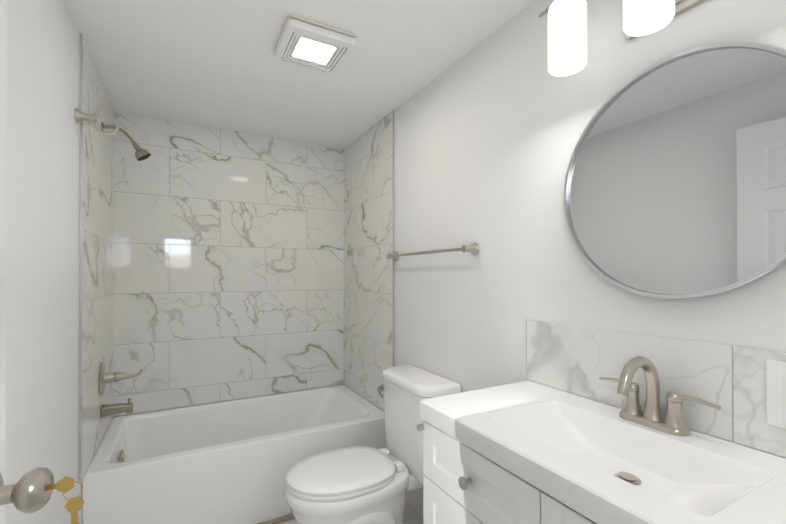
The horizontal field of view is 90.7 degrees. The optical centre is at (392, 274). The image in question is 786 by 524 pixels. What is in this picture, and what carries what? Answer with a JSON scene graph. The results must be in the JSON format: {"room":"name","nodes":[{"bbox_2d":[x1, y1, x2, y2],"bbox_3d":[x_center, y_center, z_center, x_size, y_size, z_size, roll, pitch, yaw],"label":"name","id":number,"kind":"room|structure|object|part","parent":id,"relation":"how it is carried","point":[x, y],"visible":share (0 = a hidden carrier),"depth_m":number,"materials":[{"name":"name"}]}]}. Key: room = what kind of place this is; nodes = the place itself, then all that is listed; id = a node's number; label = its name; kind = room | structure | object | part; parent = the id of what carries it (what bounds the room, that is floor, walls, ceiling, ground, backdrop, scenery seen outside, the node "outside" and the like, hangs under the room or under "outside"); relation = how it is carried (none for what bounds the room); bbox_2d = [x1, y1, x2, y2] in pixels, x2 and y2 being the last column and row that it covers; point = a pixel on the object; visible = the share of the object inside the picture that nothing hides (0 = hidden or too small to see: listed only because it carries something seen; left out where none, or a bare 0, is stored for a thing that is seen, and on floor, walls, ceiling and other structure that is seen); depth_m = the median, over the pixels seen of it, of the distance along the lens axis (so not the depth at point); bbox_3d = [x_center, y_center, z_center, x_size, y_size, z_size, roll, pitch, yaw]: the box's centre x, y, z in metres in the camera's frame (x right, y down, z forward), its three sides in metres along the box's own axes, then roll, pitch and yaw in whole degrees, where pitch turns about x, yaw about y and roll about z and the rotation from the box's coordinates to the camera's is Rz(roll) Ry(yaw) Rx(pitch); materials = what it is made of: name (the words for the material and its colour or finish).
{"room":"bathroom","nodes":[
{"label":"bathroom","id":0,"kind":"room"},
{"bbox_2d":[5,0,81,523],"bbox_3d":[-0.999,0.144,0.948,0.100,2.285,3.350,0,0,-28],"label":"wall","id":1,"kind":"structure","parent":0,"point":[42,246],"depth_m":1.19,"materials":[{"name":"white paint"}]},
{"bbox_2d":[0,0,53,523],"bbox_3d":[-0.494,0.266,0.328,0.174,2.022,0.761,0,0,-28],"label":"door","id":2,"kind":"structure","parent":1,"relation":"in","point":[27,492],"depth_m":0.65,"materials":[{"name":"white paint"}]},
{"bbox_3d":[-0.651,0.351,0.616,0.174,0.077,0.104,0,0,-28],"label":"knob","id":3,"kind":"part","parent":2,"relation":"part of","materials":[{"name":"silver metal"}]},
{"bbox_2d":[47,476,84,523],"bbox_3d":[-0.547,0.385,0.647,0.054,0.094,0.010,0,0,-28],"label":"keys","id":4,"kind":"object","parent":2,"relation":"attached to","point":[73,505],"visible":1,"depth_m":0.65,"materials":[{"name":"gold metal"}]},
{"bbox_2d":[79,34,82,481],"bbox_3d":[-1.294,-0.069,1.610,0.010,1.852,0.007,0,0,-28],"label":"trim","id":5,"kind":"structure","parent":1,"relation":"attached to","point":[80,263],"depth_m":1.61,"materials":[{"name":"silver metal"}]},
{"bbox_2d":[75,98,118,135],"bbox_3d":[-1.204,-0.648,1.585,0.141,0.158,0.058,0,0,-28],"label":"robe hook","id":6,"kind":"object","parent":1,"relation":"attached to","point":[80,116],"visible":1,"depth_m":1.57,"materials":[{"name":"silver metal"}]},
{"bbox_2d":[82,37,113,478],"bbox_3d":[-1.497,-0.068,1.983,0.008,1.852,0.842,0,0,-28],"label":"wall tile","id":7,"kind":"structure","parent":1,"relation":"attached to","point":[98,260],"depth_m":1.88,"materials":[{"name":"tile"}]},
{"bbox_2d":[101,398,133,417],"bbox_3d":[-1.447,0.698,2.040,0.136,0.075,0.064,0,0,-28],"label":"tub spout","id":8,"kind":"object","parent":7,"relation":"attached to","point":[110,409],"visible":1,"depth_m":2.02,"materials":[{"name":"silver metal"}]},
{"bbox_2d":[99,362,142,394],"bbox_3d":[-1.427,0.538,2.051,0.182,0.170,0.170,0,0,-28],"label":"tub valve","id":9,"kind":"object","parent":7,"relation":"attached to","point":[105,377],"visible":1,"depth_m":2.01,"materials":[{"name":"silver metal"}]},
{"bbox_2d":[102,122,150,160],"bbox_3d":[-1.413,-0.702,2.064,0.214,0.179,0.075,0,0,-28],"label":"shower head","id":10,"kind":"object","parent":7,"relation":"attached to","point":[141,154],"visible":0.94,"depth_m":2.07},
{"bbox_2d":[113,384,343,417],"bbox_3d":[-1.069,0.152,2.758,1.500,2.285,0.100,0,0,-28],"label":"wall","id":11,"kind":"structure","parent":0,"point":[223,401],"depth_m":2.64,"materials":[{"name":"white tile"}]},
{"bbox_2d":[113,111,343,415],"bbox_3d":[-1.043,-0.064,2.711,1.499,1.852,0.008,0,0,-28],"label":"wall tile","id":12,"kind":"structure","parent":11,"relation":"attached to","point":[228,264],"depth_m":2.64,"materials":[{"name":"tile"}]},
{"bbox_2d":[66,0,534,148],"bbox_3d":[-0.295,-1.046,1.334,1.700,0.100,3.350,0,0,-28],"label":"ceiling","id":13,"kind":"structure","parent":0,"point":[212,63],"depth_m":1.79,"materials":[{"name":"white paint"}]},
{"bbox_2d":[274,14,355,74],"bbox_3d":[-0.340,-0.971,1.668,0.286,0.046,0.286,0,0,-28],"label":"ceiling vent","id":14,"kind":"object","parent":13,"relation":"in","point":[302,42],"visible":1,"depth_m":1.62,"materials":[{"name":"white plastic"}]},
{"bbox_2d":[280,500,422,523],"bbox_3d":[-0.295,1.339,1.324,1.700,0.100,3.350,0,0,-28],"label":"floor","id":15,"kind":"structure","parent":0,"point":[412,515],"depth_m":2.06,"materials":[{"name":"tile"}]},
{"bbox_2d":[82,385,386,523],"bbox_3d":[-0.852,1.077,2.354,1.496,0.430,0.789,0,0,-28],"label":"bathtub","id":16,"kind":"object","parent":15,"relation":"on","point":[231,462],"visible":0.85,"depth_m":2.03,"materials":[{"name":"white ceramic"}]},
{"bbox_2d":[257,514,295,523],"bbox_3d":[-0.656,1.283,1.991,1.499,0.016,0.030,0,0,-28],"label":"baseboard","id":17,"kind":"structure","parent":16,"relation":"attached to","point":[285,518],"depth_m":2.02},
{"bbox_2d":[285,365,460,523],"bbox_3d":[-0.116,0.890,1.776,0.744,0.800,0.458,0,0,-28],"label":"toilet","id":18,"kind":"object","parent":15,"relation":"on","point":[358,485],"visible":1,"depth_m":1.70,"materials":[{"name":"white ceramic"}]},
{"bbox_3d":[-0.215,0.867,1.722,0.509,0.047,0.376,0,0,-28],"label":"seat","id":19,"kind":"part","parent":18,"relation":"part of","materials":[{"name":"white plastic"}]},
{"bbox_3d":[-0.059,0.594,1.976,0.042,0.049,0.084,0,0,-28],"label":"lever","id":20,"kind":"part","parent":18,"relation":"part of","materials":[{"name":"silver metal"}]},
{"bbox_3d":[0.115,0.741,1.902,0.218,0.500,0.458,0,0,-28],"label":"tank","id":21,"kind":"part","parent":18,"relation":"part of","materials":[{"name":"white ceramic"}]},
{"bbox_2d":[417,356,785,523],"bbox_3d":[0.496,0.745,0.912,0.496,1.082,0.916,0,0,-28],"label":"bathroom vanity","id":22,"kind":"object","parent":15,"relation":"on","point":[526,452],"visible":1,"depth_m":0.93,"materials":[{"name":"white paint"}]},
{"bbox_3d":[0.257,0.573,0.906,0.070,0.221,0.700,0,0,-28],"label":"knob","id":23,"kind":"part","parent":22,"relation":"part of","materials":[{"name":"silver metal"}]},
{"bbox_2d":[599,356,720,435],"bbox_3d":[0.622,0.296,0.977,0.172,0.182,0.287,0,0,-28],"label":"faucet","id":24,"kind":"object","parent":22,"relation":"on","point":[650,422],"depth_m":0.98,"materials":[{"name":"silver metal"}]},
{"bbox_2d":[345,0,785,516],"bbox_3d":[0.408,0.148,1.710,0.100,2.285,3.350,0,0,-28],"label":"wall","id":25,"kind":"structure","parent":0,"point":[488,131],"depth_m":1.49,"materials":[{"name":"white paint"}]},
{"bbox_2d":[344,112,391,410],"bbox_3d":[-0.192,-0.065,2.706,0.008,1.852,0.812,0,0,-28],"label":"wall tile","id":26,"kind":"structure","parent":25,"relation":"attached to","point":[367,263],"depth_m":2.65,"materials":[{"name":"tile"}]},
{"bbox_2d":[392,110,393,366],"bbox_3d":[0.002,-0.066,2.346,0.010,1.852,0.007,0,0,-28],"label":"trim","id":27,"kind":"structure","parent":25,"relation":"attached to","point":[392,237],"depth_m":2.34,"materials":[{"name":"silver metal"}]},
{"bbox_2d":[385,243,478,260],"bbox_3d":[0.160,-0.109,1.992,0.067,0.058,0.768,0,0,-28],"label":"rail","id":28,"kind":"object","parent":25,"relation":"attached to","point":[473,249],"visible":1,"depth_m":1.80,"materials":[{"name":"silver metal"}]},
{"bbox_2d":[539,0,586,75],"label":"sconce","id":29,"kind":"object","parent":25,"relation":"attached to","point":[567,37],"depth_m":1.12,"materials":[{"name":"white glass"}]},
{"bbox_2d":[526,320,785,457],"bbox_3d":[0.802,0.275,0.868,0.008,0.221,1.292,0,0,-28],"label":"tile backsplash","id":30,"kind":"structure","parent":25,"relation":"attached to","point":[730,380],"depth_m":1.00,"materials":[{"name":"tile"}]},
{"bbox_2d":[766,360,785,428],"bbox_3d":[0.830,0.254,0.798,0.010,0.140,0.095,0,0,-28],"label":"outlet","id":31,"kind":"object","parent":30,"relation":"attached to","point":[775,393],"visible":1,"depth_m":0.82,"materials":[{"name":"white plastic"}]},
{"bbox_2d":[623,0,703,39],"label":"sconce","id":32,"kind":"object","parent":25,"relation":"attached to","point":[640,17],"depth_m":0.95,"materials":[{"name":"white glass"}]},
{"bbox_2d":[563,41,785,298],"bbox_3d":[0.717,-0.248,1.004,0.030,0.622,0.622,0,0,-28],"label":"round mirror","id":33,"kind":"object","parent":25,"relation":"attached to","point":[675,184],"visible":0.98,"depth_m":0.96,"materials":[{"name":"silver glass"}]}
]}

